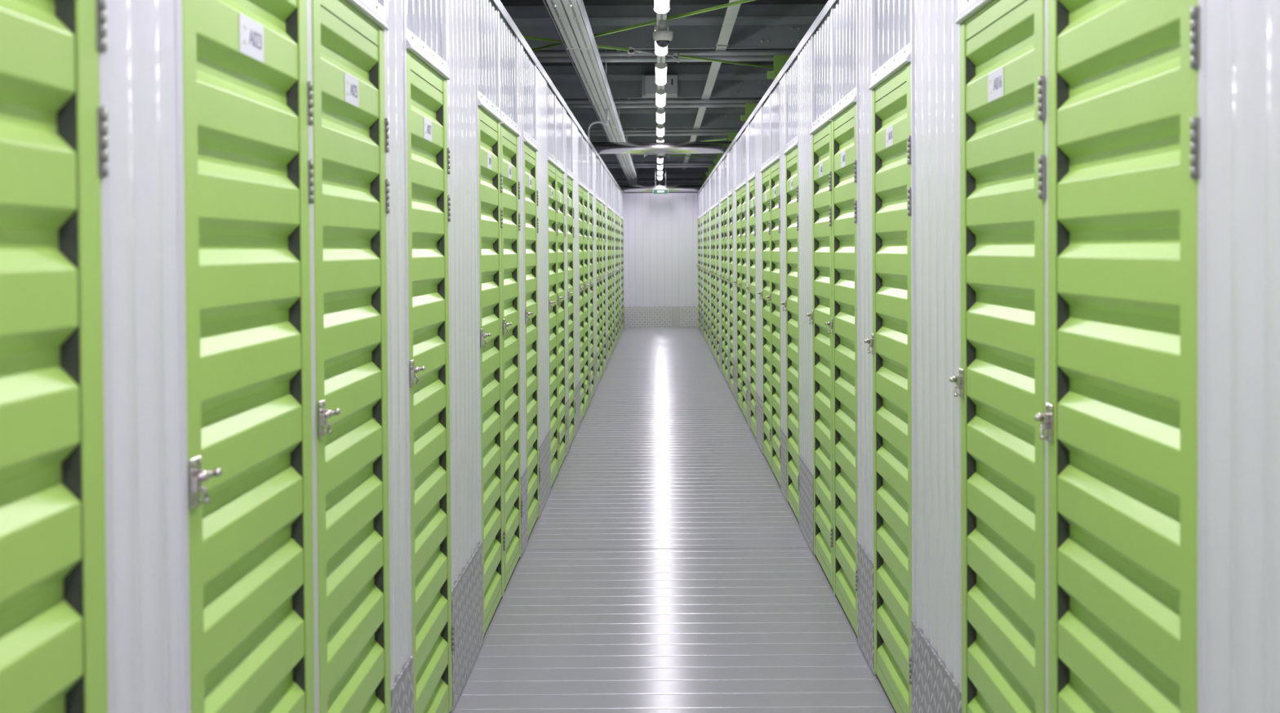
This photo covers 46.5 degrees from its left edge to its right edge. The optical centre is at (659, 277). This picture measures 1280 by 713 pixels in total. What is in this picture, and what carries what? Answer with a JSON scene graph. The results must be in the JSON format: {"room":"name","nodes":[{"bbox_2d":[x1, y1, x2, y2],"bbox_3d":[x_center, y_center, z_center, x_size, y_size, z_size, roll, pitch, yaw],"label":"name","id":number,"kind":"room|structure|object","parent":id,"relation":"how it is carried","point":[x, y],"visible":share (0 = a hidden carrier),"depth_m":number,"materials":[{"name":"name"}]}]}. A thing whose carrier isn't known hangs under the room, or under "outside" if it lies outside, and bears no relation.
{"room":"self-storage corridor","nodes":[
{"label":"self-storage corridor","id":0,"kind":"room"},
{"bbox_2d":[98,0,624,712],"bbox_3d":[-0.735,-0.028,13.002,0.064,2.716,34.000,0,1,0],"label":"wall","id":1,"kind":"structure","parent":0,"point":[143,233],"depth_m":3.93,"materials":[{"name":"white"}]},
{"bbox_2d":[0,0,108,712],"bbox_3d":[-0.708,0.466,1.529,0.068,2.128,0.817,0,1,0],"label":"door","id":2,"kind":"structure","parent":1,"relation":"in","point":[54,157],"depth_m":1.78,"materials":[{"name":"green paint"}]},
{"bbox_2d":[182,0,315,712],"bbox_3d":[-0.708,0.444,2.666,0.068,2.128,0.817,0,1,0],"label":"door","id":3,"kind":"structure","parent":1,"relation":"in","point":[247,92],"depth_m":2.63,"materials":[{"name":"green paint"}]},
{"bbox_2d":[306,0,319,712],"bbox_3d":[-0.731,0.175,3.084,0.029,2.690,0.054,0,1,0],"label":"trim","id":4,"kind":"structure","parent":1,"relation":"attached to","point":[308,2],"depth_m":3.09,"materials":[{"name":"white"}]},
{"bbox_2d":[311,0,391,712],"bbox_3d":[-0.708,0.428,3.521,0.068,2.128,0.817,0,1,0],"label":"door","id":5,"kind":"structure","parent":1,"relation":"in","point":[351,190],"depth_m":3.50,"materials":[{"name":"green paint"}]},
{"bbox_2d":[406,49,454,712],"bbox_3d":[-0.708,0.406,4.666,0.068,2.128,0.817,0,1,0],"label":"door","id":6,"kind":"structure","parent":1,"relation":"in","point":[428,151],"depth_m":4.68,"materials":[{"name":"green paint"}]},
{"bbox_2d":[478,106,505,635],"bbox_3d":[-0.709,0.374,6.346,0.068,2.128,0.817,0,1,0],"label":"door","id":7,"kind":"structure","parent":1,"relation":"in","point":[490,176],"depth_m":6.39,"materials":[{"name":"green paint"}]},
{"bbox_2d":[497,7,504,596],"bbox_3d":[-0.732,0.105,6.763,0.029,2.690,0.054,0,1,0],"label":"trim","id":8,"kind":"structure","parent":1,"relation":"attached to","point":[498,10],"depth_m":6.75,"materials":[{"name":"white"}]},
{"bbox_2d":[500,124,522,589],"bbox_3d":[-0.709,0.357,7.201,0.068,2.128,0.817,0,1,0],"label":"door","id":9,"kind":"structure","parent":1,"relation":"in","point":[510,194],"depth_m":7.25,"materials":[{"name":"green paint"}]},
{"bbox_2d":[524,142,540,538],"bbox_3d":[-0.709,0.335,8.345,0.068,2.128,0.817,0,1,0],"label":"door","id":10,"kind":"structure","parent":1,"relation":"in","point":[531,192],"depth_m":8.43,"materials":[{"name":"green paint"}]},
{"bbox_2d":[547,160,559,488],"bbox_3d":[-0.709,0.303,10.025,0.068,2.128,0.817,0,1,0],"label":"door","id":11,"kind":"structure","parent":1,"relation":"in","point":[553,231],"depth_m":10.13,"materials":[{"name":"green paint"}]},
{"bbox_2d":[554,92,558,474],"bbox_3d":[-0.732,0.034,10.443,0.029,2.690,0.054,0,1,0],"label":"trim","id":12,"kind":"structure","parent":1,"relation":"attached to","point":[554,92],"depth_m":10.40,"materials":[{"name":"white"}]},
{"bbox_2d":[555,167,567,470],"bbox_3d":[-0.709,0.287,10.880,0.068,2.128,0.817,0,1,0],"label":"door","id":13,"kind":"structure","parent":1,"relation":"in","point":[562,420],"depth_m":10.99,"materials":[{"name":"green paint"}]},
{"bbox_2d":[566,176,575,446],"bbox_3d":[-0.709,0.265,12.025,0.068,2.128,0.817,0,1,0],"label":"door","id":14,"kind":"structure","parent":1,"relation":"in","point":[571,234],"depth_m":12.17,"materials":[{"name":"green paint"}]},
{"bbox_2d":[578,185,585,421],"bbox_3d":[-0.710,0.232,13.704,0.068,2.128,0.817,0,1,0],"label":"door","id":15,"kind":"structure","parent":1,"relation":"in","point":[581,215],"depth_m":13.88,"materials":[{"name":"green paint"}]},
{"bbox_2d":[582,133,584,415],"bbox_3d":[-0.733,-0.036,14.122,0.029,2.690,0.054,0,1,0],"label":"trim","id":16,"kind":"structure","parent":1,"relation":"attached to","point":[582,134],"depth_m":14.08,"materials":[{"name":"white"}]},
{"bbox_2d":[582,188,589,413],"bbox_3d":[-0.710,0.216,14.559,0.068,2.128,0.817,0,1,0],"label":"door","id":17,"kind":"structure","parent":1,"relation":"in","point":[584,193],"depth_m":14.72,"materials":[{"name":"green paint"}]},
{"bbox_2d":[589,194,594,398],"bbox_3d":[-0.710,0.194,15.704,0.068,2.128,0.817,0,1,0],"label":"door","id":18,"kind":"structure","parent":1,"relation":"in","point":[591,218],"depth_m":15.92,"materials":[{"name":"green paint"}]},
{"bbox_2d":[586,108,608,138],"bbox_3d":[-0.661,-1.595,15.972,0.226,0.415,0.024,0,1,0],"label":"conduit","id":19,"kind":"object","parent":1,"relation":"attached to","point":[606,109],"visible":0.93,"depth_m":15.96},
{"bbox_2d":[595,199,600,383],"bbox_3d":[-0.710,0.162,17.384,0.068,2.128,0.817,0,1,0],"label":"door","id":20,"kind":"structure","parent":1,"relation":"in","point":[597,223],"depth_m":17.61,"materials":[{"name":"green paint"}]},
{"bbox_2d":[599,201,603,378],"bbox_3d":[-0.710,0.145,18.239,0.068,2.128,0.817,0,1,0],"label":"door","id":21,"kind":"structure","parent":1,"relation":"in","point":[600,203],"depth_m":18.46,"materials":[{"name":"green paint"}]},
{"bbox_2d":[602,204,606,368],"bbox_3d":[-0.710,0.123,19.383,0.068,2.128,0.817,0,1,0],"label":"door","id":22,"kind":"structure","parent":1,"relation":"in","point":[603,206],"depth_m":19.62,"materials":[{"name":"green paint"}]},
{"bbox_2d":[607,208,610,359],"bbox_3d":[-0.710,0.091,21.063,0.068,2.128,0.817,0,1,0],"label":"door","id":23,"kind":"structure","parent":1,"relation":"in","point":[608,224],"depth_m":21.30,"materials":[{"name":"green paint"}]},
{"bbox_2d":[608,209,612,355],"bbox_3d":[-0.711,0.075,21.918,0.068,2.128,0.817,0,1,0],"label":"door","id":24,"kind":"structure","parent":1,"relation":"in","point":[610,211],"depth_m":22.19,"materials":[{"name":"green paint"}]},
{"bbox_2d":[612,212,614,349],"bbox_3d":[-0.711,0.053,23.063,0.068,2.128,0.817,0,1,0],"label":"door","id":25,"kind":"structure","parent":1,"relation":"in","point":[613,271],"depth_m":23.34,"materials":[{"name":"green paint"}]},
{"bbox_2d":[615,214,617,342],"bbox_3d":[-0.711,0.021,24.742,0.068,2.128,0.817,0,1,0],"label":"door","id":26,"kind":"structure","parent":1,"relation":"in","point":[616,269],"depth_m":25.05,"materials":[{"name":"green paint"}]},
{"bbox_2d":[616,215,619,340],"bbox_3d":[-0.711,0.004,25.597,0.068,2.128,0.817,0,1,0],"label":"door","id":27,"kind":"structure","parent":1,"relation":"in","point":[617,233],"depth_m":25.90,"materials":[{"name":"green paint"}]},
{"bbox_2d":[618,217,621,335],"bbox_3d":[-0.711,-0.018,26.742,0.068,2.128,0.817,0,1,0],"label":"door","id":28,"kind":"structure","parent":1,"relation":"in","point":[620,268],"depth_m":27.05,"materials":[{"name":"green paint"}]},
{"bbox_2d":[621,218,622,329],"bbox_3d":[-0.711,-0.050,28.422,0.068,2.128,0.817,0,1,0],"label":"door","id":29,"kind":"structure","parent":1,"relation":"in","point":[621,219],"depth_m":28.73,"materials":[{"name":"green paint"}]},
{"bbox_2d":[622,219,624,328],"bbox_3d":[-0.711,-0.067,29.276,0.068,2.128,0.817,0,1,0],"label":"door","id":30,"kind":"structure","parent":1,"relation":"in","point":[623,266],"depth_m":29.59,"materials":[{"name":"green paint"}]},
{"bbox_2d":[618,184,702,191],"bbox_3d":[0.009,-1.764,29.522,2.000,0.134,0.134,0,1,0],"label":"tube","id":31,"kind":"object","parent":1,"relation":"on","point":[672,188],"visible":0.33,"depth_m":29.47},
{"bbox_2d":[591,141,732,153],"bbox_3d":[0.010,-1.540,17.674,2.000,0.140,0.140,0,1,0],"label":"tube","id":32,"kind":"object","parent":1,"relation":"on","point":[651,147],"visible":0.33,"depth_m":17.61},
{"bbox_2d":[623,192,698,327],"bbox_3d":[0.101,-0.352,30.004,2.607,2.700,0.030,0,1,0],"label":"wall","id":33,"kind":"structure","parent":0,"point":[660,231],"depth_m":30.00,"materials":[{"name":"white"}]},
{"bbox_2d":[500,0,828,99],"bbox_3d":[-0.016,-2.601,19.959,6.800,0.085,48.010,0,1,0],"label":"ceiling","id":34,"kind":"structure","parent":0,"point":[505,2],"depth_m":13.30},
{"bbox_2d":[542,0,638,185],"bbox_3d":[-0.614,-2.145,15.462,0.269,0.736,39.000,0,1,0],"label":"cable tray","id":35,"kind":"object","parent":34,"relation":"hanging from","point":[571,16],"visible":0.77,"depth_m":12.09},
{"bbox_2d":[569,106,745,128],"bbox_3d":[-0.015,-2.423,22.065,6.600,0.402,0.126,0,1,0],"label":"ceiling beam","id":36,"kind":"structure","parent":34,"relation":"attached to","point":[717,117],"depth_m":22.06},
{"bbox_2d":[582,127,741,132],"bbox_3d":[-0.014,-2.187,22.062,6.600,0.077,0.051,0,1,0],"label":"tube","id":37,"kind":"object","parent":36,"relation":"attached to","point":[634,130],"visible":0.16,"depth_m":22.04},
{"bbox_2d":[585,131,738,136],"bbox_3d":[-0.013,-2.124,22.063,6.600,0.049,0.049,0,1,0],"label":"tube","id":38,"kind":"object","parent":37,"relation":"attached to","point":[713,133],"visible":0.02,"depth_m":22.04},
{"bbox_2d":[599,153,716,162],"bbox_3d":[-0.016,-2.590,30.763,6.600,0.402,0.126,0,1,0],"label":"ceiling beam","id":39,"kind":"structure","parent":34,"relation":"attached to","point":[606,157],"depth_m":30.76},
{"bbox_2d":[604,161,716,165],"bbox_3d":[-0.015,-2.354,30.761,6.600,0.077,0.051,0,1,0],"label":"tube","id":40,"kind":"object","parent":39,"relation":"attached to","point":[641,162],"visible":0.16,"depth_m":30.74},
{"bbox_2d":[606,164,708,168],"bbox_3d":[-0.014,-2.291,30.762,6.600,0.049,0.049,0,1,0],"label":"tube","id":41,"kind":"object","parent":40,"relation":"attached to","point":[634,166],"visible":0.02,"depth_m":30.75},
{"bbox_2d":[542,64,773,98],"bbox_3d":[-0.015,-2.340,17.715,6.600,0.402,0.126,0,1,0],"label":"ceiling beam","id":42,"kind":"structure","parent":34,"relation":"attached to","point":[731,80],"depth_m":17.70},
{"bbox_2d":[641,74,677,97],"bbox_3d":[0.003,-2.258,17.570,0.425,0.260,0.219,0,1,0],"label":"equipment box","id":43,"kind":"object","parent":42,"relation":"attached to","point":[649,86],"visible":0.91,"depth_m":17.47,"materials":[{"name":"grey plastic"}]},
{"bbox_2d":[564,97,760,104],"bbox_3d":[-0.013,-2.104,17.713,6.600,0.077,0.051,0,1,0],"label":"tube","id":44,"kind":"object","parent":42,"relation":"attached to","point":[628,100],"visible":0.16,"depth_m":17.69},
{"bbox_2d":[567,102,758,108],"bbox_3d":[-0.013,-2.040,17.714,6.600,0.049,0.049,0,1,0],"label":"tube","id":45,"kind":"object","parent":44,"relation":"attached to","point":[704,104],"visible":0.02,"depth_m":17.69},
{"bbox_2d":[604,161,713,173],"bbox_3d":[-0.017,-2.674,35.112,6.600,0.402,0.126,0,1,0],"label":"ceiling beam","id":46,"kind":"structure","parent":34,"relation":"attached to","point":[637,169],"depth_m":35.10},
{"bbox_2d":[611,172,706,181],"bbox_3d":[-0.017,-2.757,39.461,6.600,0.402,0.126,0,1,0],"label":"ceiling beam","id":47,"kind":"structure","parent":34,"relation":"attached to","point":[668,179],"depth_m":39.46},
{"bbox_2d":[653,172,668,194],"bbox_3d":[0.021,-2.204,29.372,0.304,1.120,0.030,0,1,0],"label":"exit sign","id":48,"kind":"object","parent":34,"relation":"hanging from","point":[655,191],"visible":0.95,"depth_m":29.37,"materials":[{"name":"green plastic"}]},
{"bbox_2d":[582,127,741,142],"bbox_3d":[-0.016,-2.506,26.414,6.600,0.402,0.126,0,1,0],"label":"ceiling beam","id":49,"kind":"structure","parent":34,"relation":"attached to","point":[593,138],"depth_m":26.41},
{"bbox_2d":[656,13,666,184],"bbox_3d":[0.011,-2.157,15.461,0.064,0.720,39.000,0,1,0],"label":"rail","id":50,"kind":"object","parent":34,"relation":"hanging from","point":[659,16],"visible":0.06,"depth_m":11.80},
{"bbox_2d":[657,163,662,169],"bbox_3d":[0.013,-1.991,26.787,0.102,0.048,1.240,0,1,0],"label":"light","id":51,"kind":"object","parent":50,"relation":"attached to","point":[660,166],"visible":1,"depth_m":26.55,"materials":[{"name":"white"}]},
{"bbox_2d":[656,124,664,136],"bbox_3d":[0.013,-1.836,18.708,0.102,0.048,1.240,0,1,0],"label":"light","id":52,"kind":"object","parent":50,"relation":"attached to","point":[660,128],"visible":1,"depth_m":18.49,"materials":[{"name":"white"}]},
{"bbox_2d":[656,109,665,123],"bbox_3d":[0.014,-1.797,16.689,0.102,0.048,1.240,0,1,0],"label":"light","id":53,"kind":"object","parent":50,"relation":"attached to","point":[660,113],"visible":1,"depth_m":16.46,"materials":[{"name":"white"}]},
{"bbox_2d":[656,112,664,122],"bbox_3d":[0.014,-1.795,16.689,0.092,0.028,1.196,0,1,0],"label":"diffuser","id":54,"kind":"object","parent":53,"relation":"attached to","point":[660,116],"depth_m":16.65,"materials":[{"name":"white"}]},
{"bbox_2d":[655,89,666,106],"bbox_3d":[0.014,-1.758,14.669,0.102,0.048,1.240,0,1,0],"label":"light","id":55,"kind":"object","parent":50,"relation":"attached to","point":[660,94],"visible":1,"depth_m":14.48,"materials":[{"name":"white"}]},
{"bbox_2d":[656,93,665,106],"bbox_3d":[0.014,-1.756,14.669,0.092,0.028,1.196,0,1,0],"label":"diffuser","id":56,"kind":"object","parent":55,"relation":"attached to","point":[660,98],"depth_m":14.68,"materials":[{"name":"white"}]},
{"bbox_2d":[656,153,665,158],"bbox_3d":[0.021,-1.832,21.869,0.132,0.183,0.132,0,1,0],"label":"dome camera","id":57,"kind":"object","parent":50,"relation":"attached to","point":[660,155],"visible":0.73,"depth_m":21.83,"materials":[{"name":"grey plastic"}]},
{"bbox_2d":[654,62,667,85],"bbox_3d":[0.014,-1.719,12.649,0.102,0.048,1.240,0,1,0],"label":"light","id":58,"kind":"object","parent":50,"relation":"attached to","point":[660,68],"visible":1,"depth_m":12.48,"materials":[{"name":"white"}]},
{"bbox_2d":[655,66,666,84],"bbox_3d":[0.014,-1.717,12.649,0.092,0.028,1.196,0,1,0],"label":"diffuser","id":59,"kind":"object","parent":58,"relation":"attached to","point":[660,72],"depth_m":12.61,"materials":[{"name":"white"}]},
{"bbox_2d":[653,25,669,56],"bbox_3d":[0.014,-1.681,10.630,0.102,0.048,1.240,0,1,0],"label":"light","id":60,"kind":"object","parent":50,"relation":"attached to","point":[660,51],"visible":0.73,"depth_m":10.99,"materials":[{"name":"white"}]},
{"bbox_2d":[654,40,667,54],"bbox_3d":[0.015,-1.678,10.630,0.092,0.028,1.196,0,1,0],"label":"diffuser","id":61,"kind":"object","parent":60,"relation":"attached to","point":[658,51],"depth_m":11.02,"materials":[{"name":"white"}]},
{"bbox_2d":[653,0,670,13],"bbox_3d":[0.015,-1.642,8.610,0.102,0.048,1.240,0,1,0],"label":"light","id":62,"kind":"object","parent":50,"relation":"attached to","point":[660,6],"visible":1,"depth_m":9.03,"materials":[{"name":"white"}]},
{"bbox_2d":[653,19,672,47],"bbox_3d":[0.023,-1.600,9.791,0.132,0.183,0.132,0,1,0],"label":"dome camera","id":63,"kind":"object","parent":50,"relation":"attached to","point":[662,36],"visible":1,"depth_m":9.76,"materials":[{"name":"grey plastic"}]},
{"bbox_2d":[503,4,825,49],"bbox_3d":[-0.014,-2.256,13.366,6.600,0.402,0.126,0,1,0],"label":"ceiling beam","id":64,"kind":"structure","parent":34,"relation":"attached to","point":[756,25],"depth_m":13.35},
{"bbox_2d":[533,49,794,57],"bbox_3d":[-0.013,-2.020,13.364,6.600,0.077,0.051,0,1,0],"label":"tube","id":65,"kind":"object","parent":64,"relation":"attached to","point":[618,52],"visible":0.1,"depth_m":13.34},
{"bbox_2d":[537,55,773,62],"bbox_3d":[-0.012,-1.957,13.365,6.600,0.049,0.049,0,1,0],"label":"tube","id":66,"kind":"object","parent":65,"relation":"attached to","point":[731,58],"visible":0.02,"depth_m":13.34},
{"bbox_3d":[-0.013,-2.005,0.319,6.600,0.402,0.126,0,1,0],"label":"ceiling beam","id":67,"kind":"structure","parent":34,"relation":"attached to","visible":0},
{"bbox_2d":[681,0,741,168],"bbox_3d":[0.550,-2.074,14.713,0.110,0.022,37.500,0,1,0],"label":"cable tray","id":68,"kind":"object","parent":67,"relation":"attached to","point":[731,12],"visible":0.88,"depth_m":13.37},
{"bbox_2d":[449,326,896,712],"bbox_3d":[0.008,1.319,13.353,6.000,0.002,34.650,0,1,0],"label":"floor","id":69,"kind":"structure","parent":0,"point":[663,451],"depth_m":7.01,"materials":[{"name":"silver metal"}]},
{"bbox_2d":[525,542,809,549],"bbox_3d":[0.042,1.423,7.889,1.500,0.001,0.120,0,1,0],"label":"floor joint strip","id":70,"kind":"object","parent":69,"relation":"attached to","point":[763,544],"depth_m":7.88,"materials":[{"name":"silver metal"}]},
{"bbox_2d":[706,164,715,175],"bbox_3d":[1.064,-0.663,30.680,0.204,3.285,0.106,0,1,0],"label":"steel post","id":71,"kind":"object","parent":69,"relation":"on","point":[711,167],"visible":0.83,"depth_m":30.60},
{"bbox_2d":[713,152,724,163],"bbox_3d":[1.064,-0.580,26.331,0.204,3.285,0.106,0,1,0],"label":"steel post","id":72,"kind":"object","parent":69,"relation":"on","point":[719,155],"visible":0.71,"depth_m":26.25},
{"bbox_2d":[640,153,716,158],"bbox_3d":[-0.128,-2.069,25.125,3.147,0.085,0.034,-1,2,-44],"label":"rod","id":73,"kind":"object","parent":72,"relation":"attached to","point":[644,154],"visible":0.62,"depth_m":25.59,"materials":[{"name":"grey metal"}]},
{"bbox_2d":[728,131,737,141],"bbox_3d":[1.065,-0.496,21.982,0.204,3.285,0.106,0,1,0],"label":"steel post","id":74,"kind":"object","parent":69,"relation":"on","point":[731,135],"visible":0.1,"depth_m":21.90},
{"bbox_2d":[740,102,757,121],"bbox_3d":[1.065,-0.413,17.633,0.204,3.285,0.106,0,1,0],"label":"steel post","id":75,"kind":"object","parent":69,"relation":"on","point":[749,107],"visible":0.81,"depth_m":17.56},
{"bbox_2d":[767,54,790,79],"bbox_3d":[1.066,-0.329,13.283,0.204,3.285,0.106,0,1,0],"label":"steel post","id":76,"kind":"object","parent":69,"relation":"on","point":[779,60],"visible":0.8,"depth_m":13.21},
{"bbox_2d":[523,35,773,68],"bbox_3d":[-0.126,-1.819,12.077,3.147,0.085,0.034,-1,2,-44],"label":"rod","id":77,"kind":"object","parent":76,"relation":"attached to","point":[525,37],"visible":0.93,"depth_m":12.25,"materials":[{"name":"green metal"}]},
{"bbox_2d":[531,0,755,51],"bbox_3d":[-0.112,-1.837,10.822,0.019,0.019,3.980,-1,1,-34],"label":"rod","id":78,"kind":"object","parent":77,"relation":"attached to","point":[740,2],"visible":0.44,"depth_m":10.68,"materials":[{"name":"green metal"}]},
{"bbox_2d":[699,175,708,184],"bbox_3d":[1.063,-0.747,35.029,0.204,3.285,0.106,0,1,0],"label":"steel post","id":79,"kind":"object","parent":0,"point":[704,177],"visible":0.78,"depth_m":34.95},
{"bbox_2d":[697,0,1279,712],"bbox_3d":[0.801,-0.038,13.002,0.064,2.716,34.000,0,1,0],"label":"wall","id":80,"kind":"structure","parent":0,"point":[1238,72],"depth_m":4.04,"materials":[{"name":"white"}]},
{"bbox_2d":[696,219,699,326],"bbox_3d":[0.776,-0.081,29.558,0.068,2.128,0.847,0,1,0],"label":"door","id":81,"kind":"structure","parent":80,"relation":"in","point":[698,220],"depth_m":29.90,"materials":[{"name":"green paint"}]},
{"bbox_2d":[697,218,700,328],"bbox_3d":[0.776,-0.065,28.691,0.068,2.128,0.847,0,1,0],"label":"door","id":82,"kind":"structure","parent":80,"relation":"in","point":[699,265],"depth_m":29.03,"materials":[{"name":"green paint"}]},
{"bbox_2d":[699,217,702,333],"bbox_3d":[0.777,-0.040,27.423,0.068,2.128,0.847,0,1,0],"label":"door","id":83,"kind":"structure","parent":80,"relation":"in","point":[700,266],"depth_m":27.68,"materials":[{"name":"green paint"}]},
{"bbox_2d":[702,215,705,337],"bbox_3d":[0.777,-0.010,25.829,0.068,2.128,0.847,0,1,0],"label":"door","id":84,"kind":"structure","parent":80,"relation":"in","point":[704,215],"depth_m":26.12,"materials":[{"name":"green paint"}]},
{"bbox_2d":[702,213,706,341],"bbox_3d":[0.777,0.007,24.961,0.068,2.128,0.847,0,1,0],"label":"door","id":85,"kind":"structure","parent":80,"relation":"in","point":[705,267],"depth_m":25.23,"materials":[{"name":"green paint"}]},
{"bbox_2d":[705,211,709,346],"bbox_3d":[0.777,0.031,23.694,0.068,2.128,0.847,0,1,0],"label":"door","id":86,"kind":"structure","parent":80,"relation":"in","point":[708,213],"depth_m":23.99,"materials":[{"name":"green paint"}]},
{"bbox_2d":[708,208,713,354],"bbox_3d":[0.777,0.062,22.100,0.068,2.128,0.847,0,1,0],"label":"door","id":87,"kind":"structure","parent":80,"relation":"in","point":[711,269],"depth_m":22.34,"materials":[{"name":"green paint"}]},
{"bbox_2d":[711,207,715,359],"bbox_3d":[0.777,0.079,21.232,0.068,2.128,0.847,0,1,0],"label":"door","id":88,"kind":"structure","parent":80,"relation":"in","point":[713,272],"depth_m":21.51,"materials":[{"name":"green paint"}]},
{"bbox_2d":[714,204,719,364],"bbox_3d":[0.778,0.103,19.964,0.068,2.128,0.847,0,1,0],"label":"door","id":89,"kind":"structure","parent":80,"relation":"in","point":[717,273],"depth_m":20.21,"materials":[{"name":"green paint"}]},
{"bbox_2d":[718,200,724,376],"bbox_3d":[0.778,0.134,18.370,0.068,2.128,0.847,0,1,0],"label":"door","id":90,"kind":"structure","parent":80,"relation":"in","point":[722,202],"depth_m":18.57,"materials":[{"name":"green paint"}]},
{"bbox_2d":[721,198,728,382],"bbox_3d":[0.778,0.150,17.503,0.068,2.128,0.847,0,1,0],"label":"door","id":91,"kind":"structure","parent":80,"relation":"in","point":[725,276],"depth_m":17.71,"materials":[{"name":"green paint"}]},
{"bbox_2d":[725,195,733,392],"bbox_3d":[0.778,0.174,16.235,0.068,2.128,0.847,0,1,0],"label":"door","id":92,"kind":"structure","parent":80,"relation":"in","point":[730,279],"depth_m":16.43,"materials":[{"name":"green paint"}]},
{"bbox_2d":[733,188,742,409],"bbox_3d":[0.778,0.205,14.641,0.068,2.128,0.847,0,1,0],"label":"door","id":93,"kind":"structure","parent":80,"relation":"in","point":[739,192],"depth_m":14.80,"materials":[{"name":"green paint"}]},
{"bbox_2d":[740,133,742,413],"bbox_3d":[0.798,-0.048,14.207,0.029,2.690,0.037,0,1,0],"label":"trim","id":94,"kind":"structure","parent":80,"relation":"attached to","point":[740,134],"depth_m":14.17,"materials":[{"name":"white"}]},
{"bbox_2d":[737,184,746,419],"bbox_3d":[0.778,0.222,13.773,0.068,2.128,0.847,0,1,0],"label":"door","id":95,"kind":"structure","parent":80,"relation":"in","point":[744,273],"depth_m":13.93,"materials":[{"name":"green paint"}]},
{"bbox_2d":[745,177,755,436],"bbox_3d":[0.778,0.246,12.506,0.068,2.128,0.847,0,1,0],"label":"door","id":96,"kind":"structure","parent":80,"relation":"in","point":[752,288],"depth_m":12.65,"materials":[{"name":"green paint"}]},
{"bbox_2d":[757,167,771,467],"bbox_3d":[0.779,0.277,10.912,0.068,2.128,0.847,0,1,0],"label":"door","id":97,"kind":"structure","parent":80,"relation":"in","point":[766,194],"depth_m":11.02,"materials":[{"name":"green paint"}]},
{"bbox_2d":[769,91,773,471],"bbox_3d":[0.799,0.024,10.478,0.029,2.690,0.037,0,1,0],"label":"trim","id":98,"kind":"structure","parent":80,"relation":"attached to","point":[771,91],"depth_m":10.44,"materials":[{"name":"white"}]},
{"bbox_2d":[765,160,781,486],"bbox_3d":[0.779,0.293,10.044,0.068,2.128,0.847,0,1,0],"label":"door","id":99,"kind":"structure","parent":80,"relation":"in","point":[774,297],"depth_m":10.16,"materials":[{"name":"green paint"}]},
{"bbox_2d":[780,146,799,521],"bbox_3d":[0.779,0.318,8.776,0.068,2.128,0.847,0,1,0],"label":"door","id":100,"kind":"structure","parent":80,"relation":"in","point":[791,304],"depth_m":8.87,"materials":[{"name":"green paint"}]},
{"bbox_2d":[806,120,833,588],"bbox_3d":[0.779,0.348,7.183,0.068,2.128,0.847,0,1,0],"label":"door","id":101,"kind":"structure","parent":80,"relation":"in","point":[822,290],"depth_m":7.23,"materials":[{"name":"green paint"}]},
{"bbox_2d":[831,4,835,595],"bbox_3d":[0.799,0.095,6.749,0.029,2.690,0.037,0,1,0],"label":"trim","id":102,"kind":"structure","parent":80,"relation":"attached to","point":[832,6],"depth_m":6.71,"materials":[{"name":"white"}]},
{"bbox_2d":[825,102,857,635],"bbox_3d":[0.779,0.365,6.315,0.068,2.128,0.847,0,1,0],"label":"door","id":103,"kind":"structure","parent":80,"relation":"in","point":[843,325],"depth_m":6.37,"materials":[{"name":"green paint"}]},
{"bbox_2d":[864,62,911,712],"bbox_3d":[0.779,0.389,5.047,0.068,2.128,0.847,0,1,0],"label":"door","id":104,"kind":"structure","parent":80,"relation":"in","point":[890,343],"depth_m":5.07,"materials":[{"name":"green paint"}]},
{"bbox_2d":[949,0,1045,712],"bbox_3d":[0.780,0.420,3.453,0.068,2.128,0.847,0,1,0],"label":"door","id":105,"kind":"structure","parent":80,"relation":"in","point":[1000,382],"depth_m":3.44,"materials":[{"name":"green paint"}]},
{"bbox_2d":[1044,0,1048,712],"bbox_3d":[0.800,0.167,3.019,0.029,2.690,0.037,0,1,0],"label":"trim","id":106,"kind":"structure","parent":80,"relation":"attached to","point":[1045,1],"depth_m":3.02,"materials":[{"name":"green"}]},
{"bbox_2d":[1034,0,1199,712],"bbox_3d":[0.780,0.437,2.586,0.068,2.128,0.847,0,1,0],"label":"door","id":107,"kind":"structure","parent":80,"relation":"in","point":[1119,420],"depth_m":2.54,"materials":[{"name":"green paint"}]},
{"label":"outside","id":108,"kind":"structure","parent":0,"visible":0},
{"bbox_2d":[612,175,702,177],"bbox_3d":[-0.015,-2.374,35.111,6.600,0.049,0.049,0,1,0],"label":"tube","id":109,"kind":"object","parent":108,"point":[614,176],"visible":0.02,"depth_m":35.09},
{"bbox_2d":[611,172,707,175],"bbox_3d":[-0.015,-2.438,35.110,6.600,0.077,0.051,0,1,0],"label":"tube","id":110,"kind":"object","parent":109,"relation":"on","point":[643,173],"visible":0.16,"depth_m":35.09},
{"bbox_2d":[617,183,699,185],"bbox_3d":[-0.015,-2.458,39.460,6.600,0.049,0.049,0,1,0],"label":"tube","id":111,"kind":"object","parent":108,"point":[618,184],"visible":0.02,"depth_m":39.44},
{"bbox_2d":[617,180,702,183],"bbox_3d":[-0.016,-2.521,39.459,6.600,0.077,0.051,0,1,0],"label":"tube","id":112,"kind":"object","parent":111,"relation":"on","point":[645,182],"visible":0.16,"depth_m":39.44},
{"bbox_3d":[-0.014,-2.271,26.411,6.600,0.077,0.051,0,1,0],"label":"tube","id":113,"kind":"object","parent":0,"visible":0},
{"bbox_2d":[598,152,716,154],"bbox_3d":[-0.014,-2.207,26.413,6.600,0.049,0.049,0,1,0],"label":"tube","id":114,"kind":"object","parent":113,"relation":"attached to","point":[712,153],"visible":0.02,"depth_m":26.40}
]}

